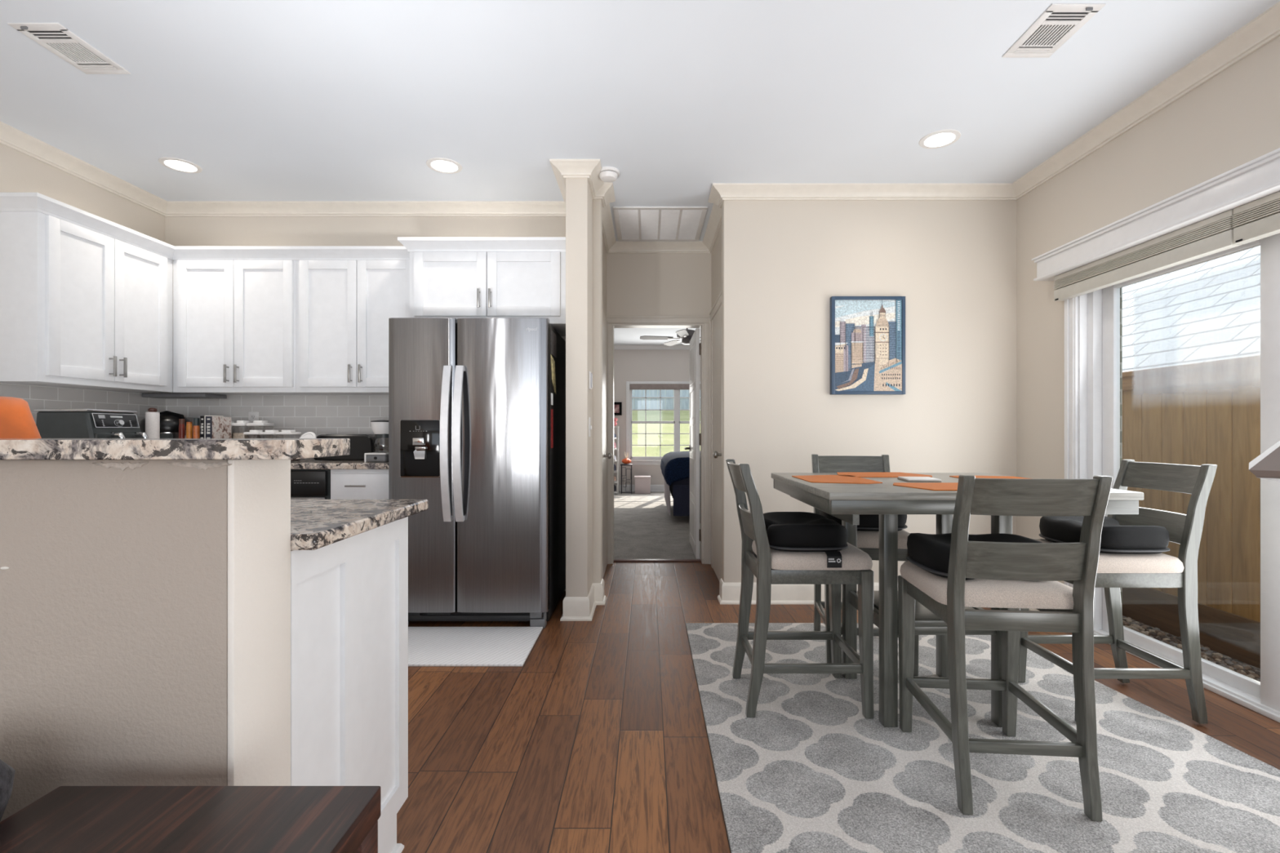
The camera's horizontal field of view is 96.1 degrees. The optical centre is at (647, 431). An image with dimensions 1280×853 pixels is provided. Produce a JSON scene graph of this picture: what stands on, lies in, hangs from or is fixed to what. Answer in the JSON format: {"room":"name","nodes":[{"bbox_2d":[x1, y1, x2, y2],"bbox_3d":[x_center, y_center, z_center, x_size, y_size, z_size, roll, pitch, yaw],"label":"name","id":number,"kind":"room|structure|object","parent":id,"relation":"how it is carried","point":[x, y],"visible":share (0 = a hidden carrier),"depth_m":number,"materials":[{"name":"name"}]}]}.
{"room":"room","nodes":[
{"label":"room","id":0,"kind":"room"},
{"bbox_2d":[0,143,165,424],"bbox_3d":[-3.436,-0.230,0.225,0.128,2.700,7.850,0,0,0],"label":"wall","id":1,"kind":"structure","parent":0,"point":[20,172],"depth_m":3.39,"materials":[{"name":"beige paint"}]},
{"bbox_2d":[0,192,174,392],"bbox_3d":[-3.196,-0.716,3.281,0.368,0.930,0.877,0,0,0],"label":"upper cabinet","id":2,"kind":"object","parent":1,"relation":"attached to","point":[86,298],"visible":1,"depth_m":3.09,"materials":[{"name":"white paint"}]},
{"bbox_2d":[0,459,231,822],"bbox_3d":[-1.786,0.583,1.002,2.229,1.074,0.152,0,0,0],"label":"wall","id":3,"kind":"structure","parent":0,"point":[113,573],"depth_m":0.93,"materials":[{"name":"paint"}]},
{"bbox_2d":[0,438,350,459],"bbox_3d":[-1.728,0.029,0.987,2.343,0.031,0.183,0,0,0],"label":"bar","id":4,"kind":"object","parent":3,"relation":"on","point":[10,448],"visible":1,"depth_m":0.90,"materials":[{"name":"stone"}]},
{"bbox_2d":[0,395,41,438],"bbox_3d":[-1.800,0.054,1.400,0.618,0.280,0.227,0,0,0],"label":"storage bin","id":5,"kind":"object","parent":4,"relation":"on","point":[16,419],"visible":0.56,"depth_m":1.42,"materials":[{"name":"plastic"}]},
{"bbox_2d":[227,459,290,786],"bbox_3d":[-0.674,0.583,1.004,0.012,1.074,0.150,0,0,0],"label":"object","id":6,"kind":"structure","parent":3,"relation":"attached to","point":[259,491],"depth_m":0.99,"materials":[{"name":"paint"}]},
{"bbox_2d":[164,216,565,591],"bbox_3d":[-1.933,-0.230,4.086,2.893,2.700,0.128,0,0,0],"label":"wall","id":7,"kind":"structure","parent":0,"point":[179,230],"depth_m":4.03,"materials":[{"name":"beige paint"}]},
{"bbox_2d":[172,245,316,395],"bbox_3d":[-2.673,-0.716,3.841,0.794,0.930,0.359,0,0,0],"label":"upper cabinet","id":8,"kind":"object","parent":7,"relation":"attached to","point":[234,306],"visible":0.98,"depth_m":3.71,"materials":[{"name":"white paint"}]},
{"bbox_2d":[142,393,226,398],"bbox_3d":[-3.135,-0.238,3.900,0.420,0.024,0.200,0,0,0],"label":"light","id":9,"kind":"object","parent":8,"relation":"attached to","point":[144,395],"visible":1,"depth_m":3.80,"materials":[{"name":"grey plastic"}]},
{"bbox_2d":[290,245,409,395],"bbox_3d":[-1.873,-0.716,3.841,0.806,0.930,0.359,0,0,0],"label":"upper cabinet","id":10,"kind":"object","parent":7,"relation":"attached to","point":[346,296],"visible":0.87,"depth_m":3.71,"materials":[{"name":"white paint"}]},
{"bbox_2d":[397,236,565,336],"bbox_3d":[-1.004,-0.922,3.760,1.033,0.517,0.537,0,0,0],"label":"upper cabinet","id":11,"kind":"object","parent":7,"relation":"attached to","point":[456,277],"visible":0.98,"depth_m":3.53,"materials":[{"name":"white paint"}]},
{"bbox_2d":[565,177,606,596],"bbox_3d":[-0.416,-0.230,4.140,0.142,2.700,1.440,0,0,0],"label":"wall","id":12,"kind":"structure","parent":0,"point":[579,200],"depth_m":3.42,"materials":[{"name":"beige paint"}]},
{"bbox_2d":[560,578,606,621],"bbox_3d":[-0.395,1.053,3.621,0.241,0.134,0.458,0,0,0],"label":"baseboard","id":13,"kind":"structure","parent":12,"relation":"attached to","point":[575,608],"depth_m":3.41,"materials":[{"name":"beige paint"}]},
{"bbox_2d":[602,310,611,578],"bbox_3d":[-0.310,0.100,4.415,0.069,2.020,0.830,0,0,0],"label":"door","id":14,"kind":"structure","parent":12,"relation":"in","point":[605,455],"depth_m":4.48,"materials":[{"name":"paint"}]},
{"bbox_2d":[592,199,602,582],"bbox_3d":[-0.330,-0.230,3.790,0.055,2.700,0.120,0,0,0],"label":"wall","id":15,"kind":"structure","parent":0,"point":[597,203],"depth_m":3.73,"materials":[{"name":"beige paint"}]},
{"bbox_2d":[0,0,1279,344],"bbox_3d":[-0.100,-1.630,3.500,6.800,0.100,14.400,0,0,0],"label":"ceiling","id":16,"kind":"structure","parent":0,"point":[273,100],"depth_m":2.66,"materials":[{"name":"paint"}]},
{"bbox_2d":[7,22,130,74],"bbox_3d":[-2.376,-1.572,2.379,0.198,0.016,0.314,0,0,0],"label":"ceiling vent","id":17,"kind":"object","parent":16,"relation":"in","point":[55,37],"visible":1,"depth_m":2.36,"materials":[{"name":"white plastic"}]},
{"bbox_2d":[158,156,202,173],"bbox_3d":[-2.772,-1.577,3.415,0.204,0.006,0.204,0,0,0],"label":"recessed light","id":18,"kind":"object","parent":16,"relation":"in","point":[174,163],"visible":1,"depth_m":3.41,"materials":[{"name":"white plastic"}]},
{"bbox_2d":[164,160,196,171],"bbox_3d":[-2.772,-1.578,3.415,0.151,0.002,0.151,0,0,-5],"label":"diffuser","id":19,"kind":"object","parent":18,"relation":"attached to","point":[176,165],"depth_m":3.41,"materials":[{"name":"white"}]},
{"bbox_2d":[426,157,462,173],"bbox_3d":[-1.208,-1.577,3.420,0.204,0.006,0.204,0,0,0],"label":"recessed light","id":20,"kind":"object","parent":16,"relation":"in","point":[442,165],"visible":1,"depth_m":3.41,"materials":[{"name":"white plastic"}]},
{"bbox_2d":[431,160,457,171],"bbox_3d":[-1.208,-1.578,3.420,0.151,0.002,0.151,0,0,-5],"label":"diffuser","id":21,"kind":"object","parent":20,"relation":"attached to","point":[437,166],"depth_m":3.42,"materials":[{"name":"white"}]},
{"bbox_2d":[599,166,619,182],"bbox_3d":[-0.237,-1.554,3.500,0.136,0.052,0.136,0,0,0],"label":"smoke detector","id":22,"kind":"object","parent":16,"relation":"attached to","point":[607,174],"visible":0.98,"depth_m":3.46,"materials":[{"name":"white plastic"}]},
{"bbox_2d":[613,206,707,240],"bbox_3d":[0.090,-1.575,4.393,0.667,0.010,0.705,0,0,0],"label":"ceiling vent","id":23,"kind":"object","parent":16,"relation":"in","point":[632,223],"visible":1,"depth_m":4.34,"materials":[{"name":"white plastic"}]},
{"bbox_2d":[640,328,700,346],"bbox_3d":[0.518,-1.395,7.982,1.248,0.370,1.266,0,0,0],"label":"ceiling fan","id":24,"kind":"object","parent":16,"relation":"hanging from","point":[685,335],"visible":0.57,"depth_m":7.93,"materials":[{"name":"silver metal"}]},
{"bbox_2d":[919,128,960,148],"bbox_3d":[1.580,-1.577,3.110,0.204,0.006,0.204,0,0,0],"label":"recessed light","id":25,"kind":"object","parent":16,"relation":"in","point":[942,138],"visible":1,"depth_m":3.10,"materials":[{"name":"white plastic"}]},
{"bbox_2d":[924,133,955,146],"bbox_3d":[1.580,-1.578,3.110,0.151,0.002,0.151,0,0,-5],"label":"diffuser","id":26,"kind":"object","parent":25,"relation":"attached to","point":[931,139],"depth_m":3.11,"materials":[{"name":"white"}]},
{"bbox_2d":[1002,3,1105,57],"bbox_3d":[1.593,-1.572,2.273,0.198,0.016,0.302,0,0,0],"label":"ceiling vent","id":27,"kind":"object","parent":16,"relation":"in","point":[1059,22],"visible":1,"depth_m":2.26,"materials":[{"name":"white plastic"}]},
{"bbox_2d":[613,349,700,484],"bbox_3d":[0.750,-0.230,10.660,4.900,2.700,0.120,0,0,0],"label":"wall","id":28,"kind":"structure","parent":0,"point":[629,365],"depth_m":10.60,"materials":[{"name":"paint"}]},
{"bbox_2d":[626,381,700,465],"bbox_3d":[0.545,-0.147,10.625,1.920,1.535,0.150,0,0,0],"label":"window","id":29,"kind":"structure","parent":28,"relation":"in","point":[676,422],"depth_m":10.62,"materials":[{"name":"white paint"}]},
{"bbox_2d":[630,383,700,389],"bbox_3d":[0.545,-0.818,10.595,1.740,0.105,0.040,0,0,0],"label":"window shade","id":30,"kind":"object","parent":29,"relation":"attached to","point":[633,386],"visible":0.56,"depth_m":10.58,"materials":[{"name":"fabric"}]},
{"bbox_2d":[606,253,711,315],"bbox_3d":[0.750,-0.230,4.920,4.900,2.700,0.120,0,0,0],"label":"wall","id":31,"kind":"structure","parent":0,"point":[638,284],"depth_m":4.86,"materials":[{"name":"beige paint"}]},
{"bbox_2d":[615,484,670,491],"bbox_3d":[0.750,1.053,7.790,4.900,0.134,5.620,0,0,0],"label":"baseboard","id":32,"kind":"structure","parent":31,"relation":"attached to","point":[653,487],"depth_m":10.59,"materials":[{"name":"white paint"}]},
{"bbox_2d":[613,344,689,349],"bbox_3d":[0.750,-1.542,7.790,4.900,0.076,5.620,0,0,0],"label":"trim","id":33,"kind":"structure","parent":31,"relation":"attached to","point":[615,346],"depth_m":10.56,"materials":[{"name":"white paint"}]},
{"bbox_2d":[613,559,701,561],"bbox_3d":[0.085,1.114,4.955,0.750,0.012,0.060,0,0,0],"label":"threshold strip","id":34,"kind":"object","parent":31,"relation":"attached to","point":[615,560],"depth_m":4.93,"materials":[{"name":"metal"}]},
{"bbox_2d":[606,315,711,564],"bbox_3d":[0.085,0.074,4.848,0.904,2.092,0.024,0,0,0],"label":"trim","id":35,"kind":"structure","parent":31,"relation":"attached to","point":[705,320],"depth_m":4.84,"materials":[{"name":"paint"}]},
{"bbox_2d":[684,328,700,559],"bbox_3d":[0.413,0.108,5.354,0.098,2.000,0.782,0,0,-1],"label":"door","id":36,"kind":"structure","parent":31,"relation":"in","point":[695,344],"depth_m":5.07,"materials":[{"name":"paint"}]},
{"bbox_2d":[711,226,721,309],"bbox_3d":[0.600,-0.230,4.360,0.120,2.700,1.000,0,0,0],"label":"wall","id":37,"kind":"structure","parent":0,"point":[716,255],"depth_m":4.51,"materials":[{"name":"beige paint"}]},
{"bbox_2d":[709,290,721,568],"bbox_3d":[0.527,0.068,4.332,0.026,2.105,0.885,0,0,0],"label":"trim","id":38,"kind":"structure","parent":37,"relation":"attached to","point":[717,303],"depth_m":4.70,"materials":[{"name":"paint"}]},
{"bbox_2d":[712,304,721,581],"bbox_3d":[0.500,0.100,4.338,0.079,2.020,0.725,0,0,0],"label":"door","id":39,"kind":"structure","parent":37,"relation":"in","point":[717,320],"depth_m":4.38,"materials":[{"name":"paint"}]},
{"bbox_2d":[396,491,1279,852],"bbox_3d":[-0.150,1.166,3.450,6.700,0.108,14.300,0,0,0],"label":"floor","id":40,"kind":"structure","parent":0,"point":[598,743],"depth_m":2.20,"materials":[{"name":"brown wood"}]},
{"bbox_2d":[0,759,15,821],"bbox_3d":[-1.742,0.777,0.395,1.716,0.685,0.890,0,0,0],"label":"sofa","id":41,"kind":"object","parent":40,"relation":"on","point":[6,772],"visible":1,"depth_m":0.81,"materials":[{"name":"fabric"}]},
{"bbox_2d":[0,786,380,852],"bbox_3d":[-0.630,0.822,0.605,0.475,0.597,0.490,0,0,0],"label":"end table","id":42,"kind":"object","parent":40,"relation":"on","point":[67,819],"visible":1,"depth_m":0.78,"materials":[{"name":"brown wood"}]},
{"bbox_2d":[290,469,330,499],"bbox_3d":[-2.192,0.675,3.710,0.605,0.890,0.622,0,0,0],"label":"dishwasher","id":43,"kind":"object","parent":40,"relation":"on","point":[305,484],"visible":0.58,"depth_m":3.40,"materials":[{"name":"grey plastic"}]},
{"bbox_2d":[290,516,408,852],"bbox_3d":[-1.687,0.672,1.341,2.066,0.895,0.525,0,0,0],"label":"base cabinet","id":44,"kind":"object","parent":40,"relation":"on","point":[349,596],"visible":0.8,"depth_m":1.30,"materials":[{"name":"white paint"}]},
{"bbox_2d":[290,499,428,550],"bbox_3d":[-1.675,0.209,1.359,2.101,0.030,0.561,0,0,0],"label":"countertop","id":45,"kind":"structure","parent":44,"relation":"on","point":[315,524],"depth_m":1.34,"materials":[{"name":"stone"}]},
{"bbox_2d":[330,469,388,499],"bbox_3d":[-1.680,0.672,3.692,0.410,0.895,0.659,0,0,0],"label":"base cabinet","id":46,"kind":"object","parent":40,"relation":"on","point":[345,484],"visible":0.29,"depth_m":3.40,"materials":[{"name":"white paint"}]},
{"bbox_2d":[408,626,542,666],"bbox_3d":[-1.246,1.114,2.998,1.307,0.012,0.529,0,0,0],"label":"kitchen mat","id":47,"kind":"object","parent":40,"relation":"on","point":[427,646],"visible":0.51,"depth_m":2.98,"materials":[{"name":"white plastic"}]},
{"bbox_2d":[388,317,564,628],"bbox_3d":[-1.010,0.240,3.557,0.896,1.759,0.827,0,0,0],"label":"refrigerator","id":48,"kind":"object","parent":40,"relation":"on","point":[470,406],"depth_m":3.23,"materials":[{"name":"silver metal"}]},
{"bbox_2d":[550,329,556,357],"bbox_3d":[-0.565,-0.525,3.460,0.002,0.140,0.200,0,0,0],"label":"flyer","id":49,"kind":"object","parent":48,"relation":"attached to","point":[553,335],"visible":1,"depth_m":3.43,"materials":[{"name":"paper"}]},
{"bbox_2d":[613,426,619,493],"bbox_3d":[-0.662,0.511,10.325,0.299,1.202,0.374,0,0,0],"label":"bookshelf","id":50,"kind":"object","parent":40,"relation":"on","point":[617,482],"visible":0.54,"depth_m":10.14,"materials":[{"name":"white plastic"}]},
{"bbox_2d":[620,463,632,493],"bbox_3d":[-0.374,0.850,10.260,0.210,0.524,0.216,0,0,0],"label":"side table","id":51,"kind":"object","parent":40,"relation":"on","point":[621,464],"visible":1,"depth_m":10.16,"materials":[{"name":"metal"}]},
{"bbox_2d":[634,475,650,493],"bbox_3d":[-0.089,0.959,10.330,0.293,0.307,0.280,0,0,0],"label":"storage box","id":52,"kind":"object","parent":40,"relation":"on","point":[642,482],"visible":1,"depth_m":10.20,"materials":[{"name":"fabric"}]},
{"bbox_2d":[660,450,700,523],"bbox_3d":[1.098,0.709,7.925,1.804,0.807,2.050,0,0,0],"label":"bed","id":53,"kind":"object","parent":40,"relation":"on","point":[674,465],"visible":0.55,"depth_m":6.92,"materials":[{"name":"fabric"}]},
{"bbox_2d":[660,450,700,485],"bbox_3d":[1.098,0.503,7.925,1.804,0.396,2.050,0,0,0],"label":"blanket","id":54,"kind":"object","parent":53,"relation":"on","point":[674,465],"depth_m":6.91,"materials":[{"name":"fabric"}]},
{"bbox_2d":[685,622,1279,852],"bbox_3d":[1.169,1.115,2.137,1.893,0.011,2.374,0,0,0],"label":"rug","id":55,"kind":"object","parent":40,"relation":"on","point":[809,773],"visible":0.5,"depth_m":1.88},
{"bbox_2d":[725,458,874,718],"bbox_3d":[0.612,0.618,2.414,0.538,0.982,0.424,0,0,0],"label":"dining chair","id":56,"kind":"object","parent":55,"relation":"on","point":[770,566],"visible":0.95,"depth_m":2.22,"materials":[{"name":"grey wood"}]},
{"bbox_2d":[763,511,848,568],"bbox_3d":[0.639,0.441,2.394,0.332,0.159,0.413,0,0,0],"label":"seat pad","id":57,"kind":"object","parent":56,"relation":"on","point":[788,531],"visible":0.88,"depth_m":2.22,"materials":[{"name":"black fabric"}]},
{"bbox_2d":[751,540,872,570],"bbox_3d":[0.673,0.502,2.414,0.416,0.068,0.424,0,0,0],"label":"seat cushion","id":58,"kind":"object","parent":56,"relation":"on","point":[853,558],"depth_m":2.21,"materials":[{"name":"fabric"}]},
{"bbox_2d":[811,453,919,675],"bbox_3d":[1.064,0.618,2.886,0.424,0.982,0.538,0,0,8],"label":"dining chair","id":59,"kind":"object","parent":55,"relation":"on","point":[868,541],"visible":0.19,"depth_m":3.06,"materials":[{"name":"grey wood"}]},
{"bbox_2d":[818,509,907,531],"bbox_3d":[1.059,0.414,2.845,0.392,0.107,0.332,0,0,8],"label":"seat pad","id":60,"kind":"object","parent":59,"relation":"on","point":[867,522],"visible":0.17,"depth_m":2.69,"materials":[{"name":"black fabric"}]},
{"bbox_2d":[857,528,910,549],"bbox_3d":[1.056,0.502,2.825,0.424,0.068,0.416,0,0,8],"label":"seat cushion","id":61,"kind":"object","parent":59,"relation":"on","point":[866,540],"depth_m":2.63,"materials":[{"name":"fabric"}]},
{"bbox_2d":[771,472,1143,727],"bbox_3d":[1.142,0.657,2.393,1.060,0.902,0.918,0,0,0],"label":"dining table","id":62,"kind":"object","parent":55,"relation":"on","point":[846,502],"visible":0.62,"depth_m":2.15,"materials":[{"name":"grey wood"}]},
{"bbox_2d":[791,475,882,484],"bbox_3d":[0.792,0.204,2.455,0.275,0.003,0.430,0,0,0],"label":"placemat","id":63,"kind":"object","parent":62,"relation":"on","point":[811,478],"visible":1,"depth_m":2.41,"materials":[{"name":"fabric"}]},
{"bbox_2d":[836,472,932,477],"bbox_3d":[1.090,0.204,2.700,0.430,0.003,0.275,0,0,0],"label":"placemat","id":64,"kind":"object","parent":62,"relation":"on","point":[855,474],"visible":0.9,"depth_m":2.68,"materials":[{"name":"fabric"}]},
{"bbox_2d":[897,476,942,482],"bbox_3d":[1.130,0.200,2.395,0.130,0.011,0.140,0,0,7],"label":"coaster","id":65,"kind":"object","parent":62,"relation":"on","point":[929,479],"visible":1,"depth_m":2.35,"materials":[{"name":"white plastic"}]},
{"bbox_2d":[848,591,996,635],"bbox_3d":[1.125,0.740,2.369,0.451,0.054,0.413,0,0,0],"label":"shelf","id":66,"kind":"object","parent":62,"relation":"attached to","point":[926,623],"depth_m":2.17,"materials":[{"name":"grey wood"}]},
{"bbox_2d":[893,482,958,490],"bbox_3d":[1.148,0.204,2.123,0.430,0.003,0.275,0,0,0],"label":"placemat","id":67,"kind":"object","parent":62,"relation":"on","point":[926,486],"visible":0.55,"depth_m":2.15,"materials":[{"name":"fabric"}]},
{"bbox_2d":[949,475,1032,479],"bbox_3d":[1.502,0.204,2.420,0.275,0.003,0.430,0,0,0],"label":"placemat","id":68,"kind":"object","parent":62,"relation":"on","point":[976,477],"visible":0.3,"depth_m":2.54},
{"bbox_2d":[897,475,1112,821],"bbox_3d":[1.119,0.618,1.873,0.424,0.982,0.538,0,0,5],"label":"dining chair","id":69,"kind":"object","parent":55,"relation":"on","point":[1010,577],"visible":0.98,"depth_m":1.69,"materials":[{"name":"grey wood"}]},
{"bbox_2d":[906,533,1041,579],"bbox_3d":[1.110,0.414,1.955,0.392,0.107,0.332,0,0,2],"label":"seat pad","id":70,"kind":"object","parent":69,"relation":"on","point":[931,553],"visible":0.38,"depth_m":1.94,"materials":[{"name":"black fabric"}]},
{"bbox_2d":[899,560,1073,608],"bbox_3d":[1.124,0.502,1.934,0.424,0.068,0.416,0,0,5],"label":"seat cushion","id":71,"kind":"object","parent":69,"relation":"on","point":[979,593],"depth_m":1.75,"materials":[{"name":"fabric"}]},
{"bbox_2d":[1017,459,1217,724],"bbox_3d":[1.893,0.618,2.366,0.538,0.982,0.424,0,0,0],"label":"dining chair","id":72,"kind":"object","parent":55,"relation":"on","point":[1115,571],"visible":0.57,"depth_m":2.19,"materials":[{"name":"grey wood"}]},
{"bbox_2d":[1039,515,1169,554],"bbox_3d":[1.857,0.414,2.366,0.332,0.107,0.392,0,0,0],"label":"seat pad","id":73,"kind":"object","parent":72,"relation":"on","point":[1117,539],"visible":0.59,"depth_m":2.19,"materials":[{"name":"black fabric"}]},
{"bbox_2d":[1032,538,1183,573],"bbox_3d":[1.832,0.502,2.366,0.416,0.068,0.424,0,0,0],"label":"seat cushion","id":74,"kind":"object","parent":72,"relation":"on","point":[1108,562],"depth_m":2.16,"materials":[{"name":"fabric"}]},
{"bbox_2d":[1248,440,1279,480],"bbox_3d":[1.153,0.512,0.895,0.300,1.194,0.300,0,0,-44],"label":"fireplace mantel","id":75,"kind":"structure","parent":40,"relation":"on","point":[1266,465],"depth_m":0.89,"materials":[{"name":"beige paint"}]},
{"bbox_3d":[-2.936,0.673,2.840,0.871,0.895,2.360,0,0,0],"label":"base cabinet","id":76,"kind":"object","parent":40,"relation":"on","visible":0},
{"bbox_2d":[290,457,388,469],"bbox_3d":[-2.423,0.206,2.833,1.896,0.035,2.376,0,0,0],"label":"countertop","id":77,"kind":"structure","parent":76,"relation":"on","point":[308,463],"depth_m":3.38,"materials":[{"name":"stone"}]},
{"bbox_2d":[34,408,148,438],"bbox_3d":[-2.907,0.038,3.042,0.370,0.301,0.309,0,0,0],"label":"toaster","id":78,"kind":"object","parent":77,"relation":"on","point":[51,423],"visible":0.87,"depth_m":2.90,"materials":[{"name":"grey plastic"}]},
{"bbox_2d":[93,431,125,438],"bbox_3d":[-2.763,0.086,2.973,0.082,0.165,0.132,0,0,0],"label":"basket","id":79,"kind":"object","parent":78,"relation":"on","point":[96,434],"depth_m":2.98,"materials":[{"name":"black metal"}]},
{"bbox_2d":[122,431,148,438],"bbox_3d":[-2.763,0.086,3.112,0.082,0.165,0.132,0,0,0],"label":"basket","id":80,"kind":"object","parent":78,"relation":"on","point":[127,434],"depth_m":3.12,"materials":[{"name":"black metal"}]},
{"bbox_2d":[145,408,159,438],"bbox_3d":[-3.030,0.023,3.520,0.150,0.332,0.150,0,0,0],"label":"paper towel holder","id":81,"kind":"object","parent":77,"relation":"on","point":[152,417],"visible":0.6,"depth_m":3.50,"materials":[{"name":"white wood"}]},
{"bbox_2d":[138,410,193,438],"bbox_3d":[-3.170,0.027,3.790,0.286,0.324,0.276,0,0,0],"label":"pressure cooker","id":82,"kind":"object","parent":77,"relation":"on","point":[169,420],"visible":0.38,"depth_m":3.71,"materials":[{"name":"metal"}]},
{"bbox_2d":[178,418,185,438],"bbox_3d":[-2.915,0.056,3.600,0.032,0.266,0.032,0,0,0],"label":"jar","id":83,"kind":"object","parent":77,"relation":"on","point":[181,421],"visible":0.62,"depth_m":3.59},
{"bbox_2d":[192,417,199,438],"bbox_3d":[-2.784,0.054,3.550,0.034,0.270,0.034,0,0,0],"label":"jar","id":84,"kind":"object","parent":77,"relation":"on","point":[196,430],"visible":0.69,"depth_m":3.54,"materials":[{"name":"glass"}]},
{"bbox_2d":[205,416,231,438],"bbox_3d":[-2.687,0.049,3.605,0.036,0.280,0.171,0,0,0],"label":"cookbook","id":85,"kind":"object","parent":77,"relation":"on","point":[216,427],"visible":0.52,"depth_m":3.58,"materials":[{"name":"paper"}]},
{"bbox_2d":[231,420,249,438],"bbox_3d":[-2.636,0.060,3.750,0.090,0.258,0.106,0,0,0],"label":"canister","id":86,"kind":"object","parent":77,"relation":"on","point":[239,423],"visible":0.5,"depth_m":3.70,"materials":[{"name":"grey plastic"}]},
{"bbox_2d":[246,420,274,438],"bbox_3d":[-2.526,0.060,3.755,0.111,0.258,0.116,0,0,0],"label":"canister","id":87,"kind":"object","parent":77,"relation":"on","point":[255,423],"visible":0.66,"depth_m":3.71,"materials":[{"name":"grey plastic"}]},
{"bbox_2d":[313,434,382,460],"bbox_3d":[-1.917,0.102,3.705,0.395,0.166,0.150,0,0,0],"label":"toaster","id":88,"kind":"object","parent":77,"relation":"on","point":[360,444],"visible":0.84,"depth_m":3.63,"materials":[{"name":"black plastic"}]},
{"bbox_2d":[364,419,388,462],"bbox_3d":[-1.639,0.059,3.554,0.150,0.259,0.157,0,0,0],"label":"coffee maker","id":89,"kind":"object","parent":77,"relation":"on","point":[380,428],"visible":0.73,"depth_m":3.50,"materials":[{"name":"grey plastic"}]},
{"bbox_2d":[721,200,1017,582],"bbox_3d":[1.511,-0.230,3.803,2.028,2.700,0.115,0,0,0],"label":"wall","id":90,"kind":"structure","parent":0,"point":[953,263],"depth_m":3.75,"materials":[{"name":"beige paint"}]},
{"bbox_2d":[830,296,905,395],"bbox_3d":[1.425,-0.553,3.724,0.475,0.632,0.041,0,0,0],"label":"framed picture","id":91,"kind":"object","parent":90,"relation":"attached to","point":[868,333],"visible":1,"depth_m":3.71,"materials":[{"name":"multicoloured paper"}]},
{"bbox_2d":[717,577,1039,611],"bbox_3d":[1.437,1.053,3.576,1.967,0.134,0.454,0,0,3],"label":"baseboard","id":92,"kind":"structure","parent":90,"relation":"attached to","point":[729,593],"depth_m":3.73,"materials":[{"name":"beige paint"}]},
{"bbox_2d":[1120,287,1122,612],"bbox_3d":[2.592,-0.197,1.450,0.135,3.167,6.900,0,0,0],"label":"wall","id":93,"kind":"structure","parent":0,"point":[1121,288],"depth_m":3.22,"materials":[{"name":"paint"}]},
{"bbox_2d":[1017,35,1279,584],"bbox_3d":[2.465,-0.230,0.080,0.120,2.700,7.560,0,0,0],"label":"wall","id":94,"kind":"structure","parent":0,"point":[1231,120],"depth_m":3.02,"materials":[{"name":"beige paint"}]},
{"bbox_2d":[0,1,1279,253],"bbox_3d":[-0.487,-1.542,0.630,5.785,0.076,8.460,0,0,0],"label":"trim","id":95,"kind":"structure","parent":94,"relation":"attached to","point":[1264,28],"depth_m":3.68,"materials":[{"name":"beige paint"}]},
{"bbox_2d":[1064,296,1078,587],"bbox_3d":[2.393,0.110,2.295,0.024,2.020,1.986,0,0,0],"label":"trim","id":96,"kind":"structure","parent":94,"relation":"attached to","point":[1071,305],"depth_m":3.23,"materials":[{"name":"white paint"}]},
{"bbox_2d":[1053,209,1242,301],"bbox_3d":[2.368,-0.820,2.813,0.056,0.143,1.009,0,0,0],"label":"blind","id":97,"kind":"object","parent":94,"relation":"attached to","point":[1214,234],"visible":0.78,"depth_m":2.67,"materials":[{"name":"plastic"}]},
{"bbox_2d":[1031,147,1279,280],"bbox_3d":[2.345,-0.959,2.277,0.120,0.134,2.295,0,0,0],"label":"trim","id":98,"kind":"structure","parent":94,"relation":"attached to","point":[1256,179],"depth_m":2.53,"materials":[{"name":"white paint"}]},
{"bbox_2d":[1078,233,1279,722],"bbox_3d":[2.493,0.105,2.295,0.175,2.030,1.834,0,0,0],"label":"door","id":99,"kind":"structure","parent":94,"relation":"in","point":[1099,311],"depth_m":2.49,"materials":[{"name":"white paint"}]},
{"bbox_2d":[1232,191,1279,244],"bbox_3d":[2.368,-0.820,1.776,0.056,0.143,1.053,0,0,0],"label":"blind","id":100,"kind":"object","parent":94,"relation":"attached to","point":[1260,219],"visible":1,"depth_m":2.21,"materials":[{"name":"plastic"}]},
{"label":"outside","id":101,"kind":"structure","parent":0,"visible":0},
{"bbox_2d":[631,410,700,456],"bbox_3d":[0.150,-0.680,25.400,9.300,4.400,29.200,0,0,0],"label":"lawn","id":102,"kind":"structure","parent":101,"point":[637,415],"depth_m":18.31,"materials":[{"name":"green plant"}]},
{"bbox_2d":[631,389,700,409],"bbox_3d":[0.757,-2.195,24.205,7.915,2.570,0.070,0,0,0],"label":"fence","id":103,"kind":"object","parent":102,"relation":"on","point":[637,403],"visible":0.18,"depth_m":24.20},
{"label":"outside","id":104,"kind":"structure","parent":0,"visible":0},
{"bbox_2d":[1122,615,1260,681],"bbox_3d":[8.510,1.437,5.100,11.980,0.100,16.600,0,0,0],"label":"floor","id":105,"kind":"structure","parent":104,"point":[1254,669],"depth_m":3.47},
{"bbox_2d":[1122,355,1260,668],"bbox_3d":[3.632,0.472,4.019,0.135,1.830,9.038,0,0,0],"label":"fence","id":106,"kind":"object","parent":105,"relation":"on","point":[1198,414],"visible":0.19,"depth_m":3.64,"materials":[{"name":"brown wood"}]},
{"bbox_2d":[1122,245,1260,372],"bbox_3d":[9.800,-1.196,5.000,8.400,5.167,16.000,0,0,0],"label":"house","id":107,"kind":"structure","parent":105,"relation":"on","point":[1209,311],"depth_m":7.30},
{"bbox_2d":[1122,617,1260,679],"bbox_3d":[3.114,1.379,2.900,0.892,0.041,3.434,0,0,0],"label":"gravel","id":108,"kind":"object","parent":105,"relation":"on","point":[1174,642],"visible":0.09,"depth_m":3.65,"materials":[{"name":"gravel"}]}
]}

